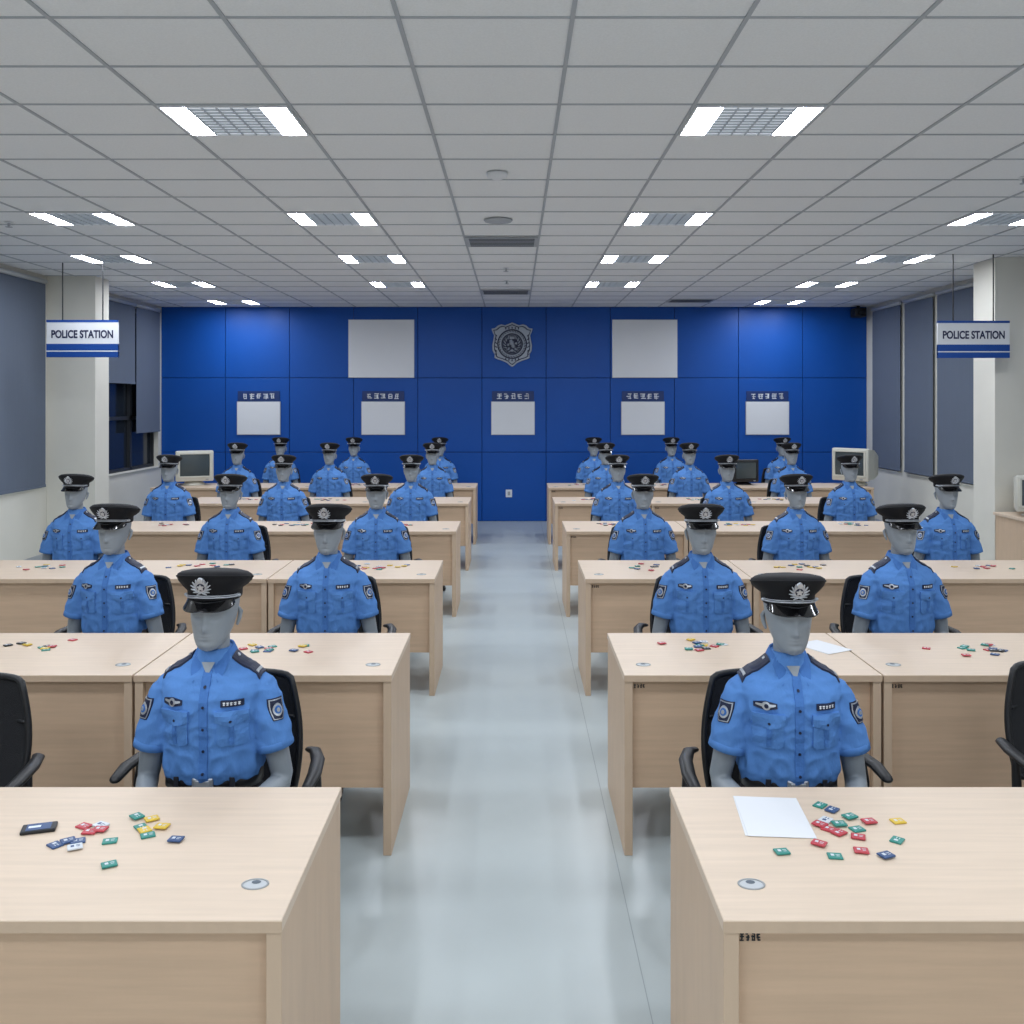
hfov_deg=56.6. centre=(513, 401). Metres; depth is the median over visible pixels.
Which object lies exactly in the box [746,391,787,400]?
label sign
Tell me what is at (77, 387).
pillar
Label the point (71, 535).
mannequin
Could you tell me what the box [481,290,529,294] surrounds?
ceiling vent
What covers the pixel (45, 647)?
cards
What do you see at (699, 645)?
cards
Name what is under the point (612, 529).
office chair
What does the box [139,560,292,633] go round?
office desk
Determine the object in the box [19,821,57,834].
mobile phone
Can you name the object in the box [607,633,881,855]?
office desk
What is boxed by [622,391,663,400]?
label sign
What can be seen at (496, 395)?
label sign
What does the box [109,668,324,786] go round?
office chair
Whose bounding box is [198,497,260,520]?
office desk
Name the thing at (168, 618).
office chair
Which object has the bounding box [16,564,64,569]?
cards
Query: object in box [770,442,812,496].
mannequin
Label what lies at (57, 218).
ceiling light
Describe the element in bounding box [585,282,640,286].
ceiling light
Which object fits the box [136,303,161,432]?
roller blind
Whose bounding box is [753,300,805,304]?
ceiling light
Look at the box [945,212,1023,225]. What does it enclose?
ceiling light
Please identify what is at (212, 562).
cards
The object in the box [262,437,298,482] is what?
mannequin
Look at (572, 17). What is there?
grid
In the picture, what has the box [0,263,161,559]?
wall
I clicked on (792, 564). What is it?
cards
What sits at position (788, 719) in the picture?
mannequin
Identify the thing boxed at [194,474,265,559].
mannequin
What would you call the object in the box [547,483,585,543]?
office desk
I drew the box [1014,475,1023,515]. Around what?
monitor
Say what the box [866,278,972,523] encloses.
wall
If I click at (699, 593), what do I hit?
mannequin
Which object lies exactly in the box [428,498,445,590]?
office chair
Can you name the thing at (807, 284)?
ceiling light
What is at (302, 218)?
ceiling light
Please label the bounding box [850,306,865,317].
security camera
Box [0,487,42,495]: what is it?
window
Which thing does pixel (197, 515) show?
office chair
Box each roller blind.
[0,268,47,494]
[109,296,136,383]
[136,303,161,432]
[871,301,901,470]
[902,292,934,476]
[935,282,972,483]
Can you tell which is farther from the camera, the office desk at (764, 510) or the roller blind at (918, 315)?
the roller blind at (918, 315)
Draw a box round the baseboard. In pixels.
[25,554,41,559]
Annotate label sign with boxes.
[238,391,279,400]
[362,391,403,400]
[492,391,533,400]
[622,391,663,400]
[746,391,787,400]
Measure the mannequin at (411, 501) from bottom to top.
1.367 m
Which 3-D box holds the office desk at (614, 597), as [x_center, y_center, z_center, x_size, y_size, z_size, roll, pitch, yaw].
[0.990,1.504,6.430,1.068,0.753,0.720,0,0,0]
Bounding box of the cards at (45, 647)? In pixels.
[3,638,77,650]
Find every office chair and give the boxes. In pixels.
[0,672,44,786]
[54,574,186,632]
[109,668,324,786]
[192,497,200,520]
[196,525,278,559]
[251,479,261,496]
[267,575,396,632]
[301,497,311,520]
[343,479,352,496]
[353,526,421,559]
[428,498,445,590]
[598,526,679,559]
[633,576,762,632]
[679,668,892,786]
[748,525,830,559]
[761,468,766,482]
[767,479,777,496]
[817,497,826,520]
[829,575,960,632]
[995,661,1023,786]
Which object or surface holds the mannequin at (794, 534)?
on the floor
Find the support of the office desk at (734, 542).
on the floor
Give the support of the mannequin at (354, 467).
on the floor
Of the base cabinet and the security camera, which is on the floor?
the base cabinet
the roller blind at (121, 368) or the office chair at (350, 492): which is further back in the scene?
the roller blind at (121, 368)
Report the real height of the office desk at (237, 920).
0.753 m
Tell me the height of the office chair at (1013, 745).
0.922 m
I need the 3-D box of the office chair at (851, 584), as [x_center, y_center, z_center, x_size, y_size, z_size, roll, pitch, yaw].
[2.024,1.419,5.045,0.698,0.922,0.601,0,0,-6]
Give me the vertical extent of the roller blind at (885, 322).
2.436 m
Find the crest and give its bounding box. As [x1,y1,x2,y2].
[492,323,532,366]
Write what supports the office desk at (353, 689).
on the floor
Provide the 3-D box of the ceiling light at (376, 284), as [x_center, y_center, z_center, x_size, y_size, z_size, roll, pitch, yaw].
[-1.472,-1.492,12.070,0.660,0.014,0.520,0,0,0]
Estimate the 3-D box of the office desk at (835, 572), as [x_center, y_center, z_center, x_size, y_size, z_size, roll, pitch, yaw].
[2.065,1.504,6.430,1.068,0.753,0.720,0,0,0]
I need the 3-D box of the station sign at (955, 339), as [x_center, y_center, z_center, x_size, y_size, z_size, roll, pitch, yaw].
[4.640,-0.970,9.600,0.727,1.049,0.029,0,0,0]
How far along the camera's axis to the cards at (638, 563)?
6.50 m
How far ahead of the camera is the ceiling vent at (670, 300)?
13.91 m
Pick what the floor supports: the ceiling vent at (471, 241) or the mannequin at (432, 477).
the mannequin at (432, 477)
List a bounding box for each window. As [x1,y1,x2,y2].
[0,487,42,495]
[109,309,158,475]
[878,307,900,472]
[906,473,928,477]
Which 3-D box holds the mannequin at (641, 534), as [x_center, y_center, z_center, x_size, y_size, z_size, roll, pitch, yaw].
[0.969,1.206,6.902,0.528,1.347,0.754,0,0,0]
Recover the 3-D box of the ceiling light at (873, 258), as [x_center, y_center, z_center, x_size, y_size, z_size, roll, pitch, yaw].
[3.968,-1.492,9.910,0.660,0.014,0.520,0,0,0]
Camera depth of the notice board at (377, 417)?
14.95 m
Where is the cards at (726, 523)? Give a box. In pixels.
[724,523,754,525]
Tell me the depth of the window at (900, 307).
13.95 m
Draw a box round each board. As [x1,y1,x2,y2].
[237,401,280,434]
[348,320,413,377]
[361,401,404,434]
[491,401,534,434]
[612,320,676,377]
[621,401,664,434]
[745,401,788,434]
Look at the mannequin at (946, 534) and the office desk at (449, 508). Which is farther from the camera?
the office desk at (449, 508)
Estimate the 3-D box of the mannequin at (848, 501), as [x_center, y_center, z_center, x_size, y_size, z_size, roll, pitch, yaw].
[3.309,1.196,9.132,0.528,1.367,0.754,0,0,0]
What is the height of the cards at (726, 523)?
0.008 m
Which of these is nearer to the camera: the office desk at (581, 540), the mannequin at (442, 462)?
the office desk at (581, 540)
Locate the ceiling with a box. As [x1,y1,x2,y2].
[0,0,1023,306]
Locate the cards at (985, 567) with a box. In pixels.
[951,565,1014,568]
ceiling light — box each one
[27,212,136,225]
[69,255,152,262]
[151,282,215,286]
[157,105,309,135]
[206,300,260,304]
[285,212,378,225]
[337,255,406,262]
[369,282,425,286]
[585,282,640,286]
[600,255,668,262]
[623,212,713,225]
[678,105,826,135]
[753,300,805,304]
[795,282,858,286]
[854,255,936,262]
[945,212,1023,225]
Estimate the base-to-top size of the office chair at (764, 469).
0.922 m
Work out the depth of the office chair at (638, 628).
5.21 m
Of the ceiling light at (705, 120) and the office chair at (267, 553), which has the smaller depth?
the ceiling light at (705, 120)
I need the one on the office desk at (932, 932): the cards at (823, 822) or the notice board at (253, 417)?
the cards at (823, 822)
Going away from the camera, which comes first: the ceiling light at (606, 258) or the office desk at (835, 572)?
the office desk at (835, 572)
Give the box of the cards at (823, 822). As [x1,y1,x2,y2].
[773,801,906,859]
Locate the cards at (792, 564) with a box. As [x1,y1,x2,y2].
[773,563,825,569]
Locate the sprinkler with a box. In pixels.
[4,221,13,227]
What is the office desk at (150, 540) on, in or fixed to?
on the floor
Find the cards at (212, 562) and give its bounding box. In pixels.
[166,562,234,567]
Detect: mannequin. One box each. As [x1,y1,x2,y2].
[39,474,103,559]
[63,503,163,632]
[133,567,293,786]
[141,454,195,520]
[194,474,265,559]
[215,442,258,496]
[256,454,309,520]
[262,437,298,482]
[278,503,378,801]
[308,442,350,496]
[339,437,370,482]
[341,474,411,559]
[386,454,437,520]
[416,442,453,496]
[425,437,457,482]
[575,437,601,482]
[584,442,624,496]
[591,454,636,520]
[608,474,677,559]
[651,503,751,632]
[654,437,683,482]
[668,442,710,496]
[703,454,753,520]
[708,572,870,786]
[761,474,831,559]
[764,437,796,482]
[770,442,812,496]
[823,454,876,520]
[851,503,951,632]
[913,474,982,559]
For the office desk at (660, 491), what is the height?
0.753 m
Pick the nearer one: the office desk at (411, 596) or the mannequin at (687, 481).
the office desk at (411, 596)
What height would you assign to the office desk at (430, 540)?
0.753 m
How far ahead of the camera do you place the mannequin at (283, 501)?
9.29 m
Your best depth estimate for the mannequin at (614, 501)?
9.28 m
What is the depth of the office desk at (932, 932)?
2.17 m
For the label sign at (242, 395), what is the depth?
14.96 m
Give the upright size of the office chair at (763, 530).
0.922 m
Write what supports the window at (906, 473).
in the wall at (890, 487)
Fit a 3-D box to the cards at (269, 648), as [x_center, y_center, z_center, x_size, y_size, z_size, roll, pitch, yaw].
[-1.082,1.126,4.350,0.353,0.008,0.168,0,0,0]
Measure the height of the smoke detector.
0.039 m
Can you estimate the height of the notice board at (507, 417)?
0.526 m
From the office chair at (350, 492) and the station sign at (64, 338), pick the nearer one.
the station sign at (64, 338)
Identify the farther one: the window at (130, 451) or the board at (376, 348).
the board at (376, 348)
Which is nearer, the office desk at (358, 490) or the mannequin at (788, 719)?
the mannequin at (788, 719)
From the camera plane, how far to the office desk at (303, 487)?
12.70 m
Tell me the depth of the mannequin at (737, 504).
9.28 m
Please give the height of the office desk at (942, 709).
0.753 m
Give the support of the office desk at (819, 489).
on the floor
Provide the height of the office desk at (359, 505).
0.753 m
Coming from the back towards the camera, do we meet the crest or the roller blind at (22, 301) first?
the crest
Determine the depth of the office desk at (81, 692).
3.96 m
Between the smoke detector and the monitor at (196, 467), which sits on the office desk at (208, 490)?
the monitor at (196, 467)
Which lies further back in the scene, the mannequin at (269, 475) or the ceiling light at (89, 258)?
the mannequin at (269, 475)
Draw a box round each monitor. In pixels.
[175,450,213,485]
[732,459,758,484]
[832,448,877,485]
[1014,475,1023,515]
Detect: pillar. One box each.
[47,276,108,525]
[973,257,1023,559]
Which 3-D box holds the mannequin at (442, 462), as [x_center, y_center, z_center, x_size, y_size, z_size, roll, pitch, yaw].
[-1.058,1.189,13.362,0.528,1.380,0.754,0,0,0]
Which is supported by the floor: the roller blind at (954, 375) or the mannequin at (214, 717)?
the mannequin at (214, 717)
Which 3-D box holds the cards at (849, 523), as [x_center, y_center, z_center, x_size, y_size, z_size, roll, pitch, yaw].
[3.139,1.126,8.758,0.256,0.008,0.166,0,0,40]
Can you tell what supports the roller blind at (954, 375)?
attached to the wall at (890, 487)
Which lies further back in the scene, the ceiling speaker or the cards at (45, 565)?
the ceiling speaker
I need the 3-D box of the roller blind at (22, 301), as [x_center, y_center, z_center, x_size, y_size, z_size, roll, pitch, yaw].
[-5.525,-0.223,10.375,0.052,2.446,1.670,0,0,0]
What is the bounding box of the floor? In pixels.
[340,521,670,1023]
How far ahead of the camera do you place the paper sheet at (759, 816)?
2.58 m
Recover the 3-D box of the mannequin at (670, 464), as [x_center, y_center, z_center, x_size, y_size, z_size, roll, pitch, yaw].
[2.259,1.189,13.362,0.528,1.380,0.754,0,0,-2]
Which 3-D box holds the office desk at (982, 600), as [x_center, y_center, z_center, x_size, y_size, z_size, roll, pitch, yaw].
[3.140,1.504,6.430,1.068,0.753,0.720,0,0,0]
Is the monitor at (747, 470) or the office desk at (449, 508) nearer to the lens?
the office desk at (449, 508)
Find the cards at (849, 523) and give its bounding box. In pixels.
[838,522,867,525]
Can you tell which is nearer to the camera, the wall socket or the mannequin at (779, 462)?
the mannequin at (779, 462)
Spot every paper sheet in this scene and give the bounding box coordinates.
[733,796,816,838]
[806,640,851,653]
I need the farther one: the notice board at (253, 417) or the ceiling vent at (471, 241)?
the notice board at (253, 417)
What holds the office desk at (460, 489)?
on the floor
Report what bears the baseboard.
attached to the wall at (23, 516)
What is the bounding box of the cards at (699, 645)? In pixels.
[657,638,727,650]
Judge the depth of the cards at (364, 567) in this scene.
6.48 m
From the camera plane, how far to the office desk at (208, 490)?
12.57 m
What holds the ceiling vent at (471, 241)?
in the ceiling
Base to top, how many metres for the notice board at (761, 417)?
0.526 m
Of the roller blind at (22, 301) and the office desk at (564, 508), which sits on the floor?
the office desk at (564, 508)
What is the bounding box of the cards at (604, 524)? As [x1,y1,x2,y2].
[597,523,614,525]
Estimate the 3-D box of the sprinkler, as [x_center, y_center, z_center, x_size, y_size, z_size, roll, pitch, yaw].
[-4.200,-1.473,7.900,0.070,0.044,0.070,0,0,0]
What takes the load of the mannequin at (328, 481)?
on the floor
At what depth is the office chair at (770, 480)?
11.89 m
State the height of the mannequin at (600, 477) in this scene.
1.387 m
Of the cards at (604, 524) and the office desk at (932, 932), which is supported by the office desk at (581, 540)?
the cards at (604, 524)
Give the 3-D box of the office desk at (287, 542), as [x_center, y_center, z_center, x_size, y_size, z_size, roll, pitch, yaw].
[-2.115,1.504,8.660,1.068,0.753,0.720,0,0,0]
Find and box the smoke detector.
[487,170,507,179]
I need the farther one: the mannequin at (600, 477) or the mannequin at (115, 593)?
the mannequin at (600, 477)
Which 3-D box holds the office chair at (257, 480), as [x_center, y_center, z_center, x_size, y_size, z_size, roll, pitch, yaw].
[-3.379,1.419,11.695,0.698,0.922,0.601,0,0,7]
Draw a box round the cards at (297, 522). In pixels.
[272,522,311,525]
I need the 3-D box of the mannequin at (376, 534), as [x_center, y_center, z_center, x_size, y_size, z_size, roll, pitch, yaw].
[-1.022,1.206,6.902,0.528,1.347,0.754,0,0,-2]
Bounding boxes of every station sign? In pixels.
[46,263,118,356]
[937,254,1009,357]
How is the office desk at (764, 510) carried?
on the floor
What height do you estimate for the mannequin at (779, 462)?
1.380 m
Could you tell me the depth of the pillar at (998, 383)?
9.84 m
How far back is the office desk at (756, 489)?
12.57 m
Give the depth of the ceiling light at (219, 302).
14.23 m
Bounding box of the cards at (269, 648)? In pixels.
[239,643,312,652]
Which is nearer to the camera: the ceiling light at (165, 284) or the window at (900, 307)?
the ceiling light at (165, 284)
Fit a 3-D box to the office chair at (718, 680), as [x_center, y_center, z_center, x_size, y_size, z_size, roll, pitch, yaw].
[0.894,1.419,3.185,0.698,0.922,0.601,0,0,-7]
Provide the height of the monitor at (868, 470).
0.500 m
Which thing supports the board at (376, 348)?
attached to the wall at (817, 355)
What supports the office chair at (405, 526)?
on the floor
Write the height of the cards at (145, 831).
0.008 m
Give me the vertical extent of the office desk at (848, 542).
0.753 m
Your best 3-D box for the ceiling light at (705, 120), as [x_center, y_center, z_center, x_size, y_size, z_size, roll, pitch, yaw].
[1.248,-1.492,5.050,0.660,0.014,0.520,0,0,0]
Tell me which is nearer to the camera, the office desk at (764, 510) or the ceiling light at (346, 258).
the ceiling light at (346, 258)
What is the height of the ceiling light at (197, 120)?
0.014 m
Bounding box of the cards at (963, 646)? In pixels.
[922,643,1007,655]
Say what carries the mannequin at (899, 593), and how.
on the floor
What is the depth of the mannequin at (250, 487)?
11.59 m
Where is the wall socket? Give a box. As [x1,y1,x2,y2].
[506,490,511,496]
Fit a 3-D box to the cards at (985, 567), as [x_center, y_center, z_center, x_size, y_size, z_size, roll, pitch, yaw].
[3.194,1.126,6.491,0.396,0.008,0.172,0,0,0]
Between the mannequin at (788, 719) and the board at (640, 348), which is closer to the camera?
the mannequin at (788, 719)
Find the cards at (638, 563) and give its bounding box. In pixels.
[629,563,659,570]
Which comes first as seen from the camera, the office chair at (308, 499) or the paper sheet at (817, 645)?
the paper sheet at (817, 645)
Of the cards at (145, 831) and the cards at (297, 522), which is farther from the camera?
the cards at (297, 522)
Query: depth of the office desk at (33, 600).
6.11 m
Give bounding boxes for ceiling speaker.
[484,217,511,223]
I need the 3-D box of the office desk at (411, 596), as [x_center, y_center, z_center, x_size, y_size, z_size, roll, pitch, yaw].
[-1.040,1.504,6.430,1.068,0.753,0.720,0,0,0]
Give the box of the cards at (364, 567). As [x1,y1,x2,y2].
[357,563,409,569]
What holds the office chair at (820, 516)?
on the floor
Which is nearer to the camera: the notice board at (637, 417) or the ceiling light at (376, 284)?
the ceiling light at (376, 284)
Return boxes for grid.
[0,0,1023,306]
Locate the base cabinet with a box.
[993,512,1023,559]
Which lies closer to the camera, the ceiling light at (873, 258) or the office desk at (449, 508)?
the ceiling light at (873, 258)
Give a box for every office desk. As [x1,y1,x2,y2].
[0,560,141,632]
[0,633,190,786]
[0,787,341,1023]
[125,521,206,560]
[133,633,410,855]
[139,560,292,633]
[150,483,216,497]
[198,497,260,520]
[255,521,346,560]
[261,483,309,496]
[268,560,442,695]
[308,497,369,521]
[315,483,400,496]
[338,521,460,616]
[383,497,470,570]
[395,483,477,543]
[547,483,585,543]
[552,497,650,570]
[562,521,687,616]
[578,560,751,695]
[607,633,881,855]
[625,483,703,496]
[651,497,744,520]
[669,787,1023,1023]
[675,521,771,560]
[709,483,767,496]
[728,560,877,633]
[749,497,821,520]
[811,483,873,499]
[819,521,890,560]
[827,633,1023,786]
[879,560,1023,632]
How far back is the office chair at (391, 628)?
5.21 m
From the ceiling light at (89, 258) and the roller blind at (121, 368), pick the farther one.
the roller blind at (121, 368)
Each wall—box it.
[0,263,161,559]
[161,307,866,520]
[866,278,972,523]
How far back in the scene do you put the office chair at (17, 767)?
3.32 m
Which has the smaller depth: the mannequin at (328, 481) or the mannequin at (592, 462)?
the mannequin at (328, 481)
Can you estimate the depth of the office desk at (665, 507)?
10.62 m
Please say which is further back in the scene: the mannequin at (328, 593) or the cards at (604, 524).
the cards at (604, 524)
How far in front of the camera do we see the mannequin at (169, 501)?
9.29 m
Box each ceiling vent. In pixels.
[465,237,537,246]
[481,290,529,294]
[666,299,715,302]
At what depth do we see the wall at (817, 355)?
14.97 m
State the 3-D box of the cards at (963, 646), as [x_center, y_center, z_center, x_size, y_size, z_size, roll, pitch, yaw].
[2.064,1.126,4.304,0.375,0.008,0.198,0,0,-10]
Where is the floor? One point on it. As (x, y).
(498, 898)
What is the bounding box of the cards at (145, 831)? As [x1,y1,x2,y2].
[46,812,184,868]
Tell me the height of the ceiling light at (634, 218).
0.014 m
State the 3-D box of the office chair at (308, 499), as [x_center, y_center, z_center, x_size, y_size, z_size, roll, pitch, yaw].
[-2.259,1.419,9.415,0.698,0.922,0.601,0,0,6]
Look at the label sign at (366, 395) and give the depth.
14.96 m
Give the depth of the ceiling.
5.74 m

